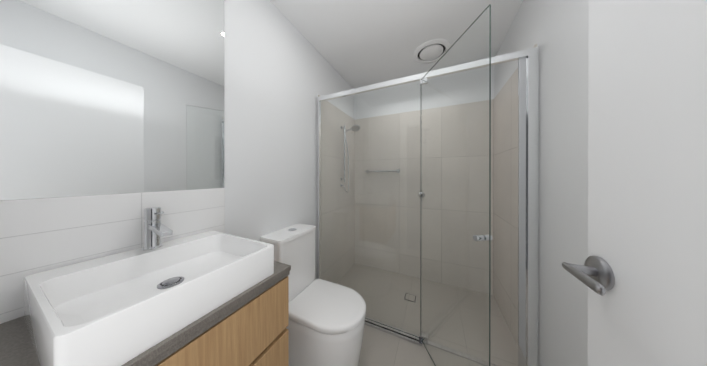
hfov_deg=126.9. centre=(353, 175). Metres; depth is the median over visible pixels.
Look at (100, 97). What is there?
mirror
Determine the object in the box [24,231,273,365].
basin
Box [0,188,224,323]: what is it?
tile backsplash
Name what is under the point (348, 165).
hose
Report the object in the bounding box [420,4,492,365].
screen door
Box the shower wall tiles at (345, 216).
[318,95,354,282]
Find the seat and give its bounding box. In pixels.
[289,279,365,334]
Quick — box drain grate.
[404,293,415,302]
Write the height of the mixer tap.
0.155 m
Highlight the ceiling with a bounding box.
[270,0,522,88]
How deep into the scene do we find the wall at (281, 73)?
1.23 m
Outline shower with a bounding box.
[340,125,359,186]
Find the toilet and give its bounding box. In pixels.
[286,318,364,365]
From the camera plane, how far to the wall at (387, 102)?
2.10 m
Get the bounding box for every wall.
[224,0,353,279]
[354,65,494,119]
[495,0,588,365]
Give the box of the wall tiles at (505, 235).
[493,44,536,344]
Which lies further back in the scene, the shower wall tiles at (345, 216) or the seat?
the shower wall tiles at (345, 216)
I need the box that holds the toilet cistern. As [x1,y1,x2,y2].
[260,223,315,301]
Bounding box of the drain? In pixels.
[157,277,183,288]
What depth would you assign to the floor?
1.49 m
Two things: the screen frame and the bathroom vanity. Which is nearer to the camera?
the bathroom vanity
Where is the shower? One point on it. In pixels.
(354, 128)
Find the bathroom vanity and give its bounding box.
[0,261,290,365]
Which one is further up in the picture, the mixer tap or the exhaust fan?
the exhaust fan
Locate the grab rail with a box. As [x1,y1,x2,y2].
[365,169,399,172]
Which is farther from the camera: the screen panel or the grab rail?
the grab rail
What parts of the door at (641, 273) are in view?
handle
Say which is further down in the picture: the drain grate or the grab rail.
the drain grate
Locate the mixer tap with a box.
[142,207,171,249]
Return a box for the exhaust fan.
[413,39,450,63]
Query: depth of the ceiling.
1.49 m
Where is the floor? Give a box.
[336,264,517,365]
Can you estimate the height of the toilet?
0.385 m
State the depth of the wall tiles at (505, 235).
1.49 m
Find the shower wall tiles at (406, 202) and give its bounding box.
[355,99,493,294]
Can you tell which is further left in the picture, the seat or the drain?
the drain
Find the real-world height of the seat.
0.044 m
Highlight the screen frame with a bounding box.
[317,46,538,365]
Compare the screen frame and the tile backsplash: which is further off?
the screen frame
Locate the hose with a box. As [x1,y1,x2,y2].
[343,133,348,191]
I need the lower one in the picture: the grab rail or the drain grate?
the drain grate
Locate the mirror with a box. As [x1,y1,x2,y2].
[0,0,223,199]
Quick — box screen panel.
[320,82,419,336]
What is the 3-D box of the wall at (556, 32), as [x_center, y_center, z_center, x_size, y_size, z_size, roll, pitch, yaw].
[0.991,0.008,0.703,0.100,2.460,2.649,0,0,25]
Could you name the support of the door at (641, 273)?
in the wall
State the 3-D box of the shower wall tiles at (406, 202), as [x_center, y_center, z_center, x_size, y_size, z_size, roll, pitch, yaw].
[0.735,0.221,2.167,1.600,2.030,0.010,0,0,25]
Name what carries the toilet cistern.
on the toilet
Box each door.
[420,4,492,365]
[562,0,706,365]

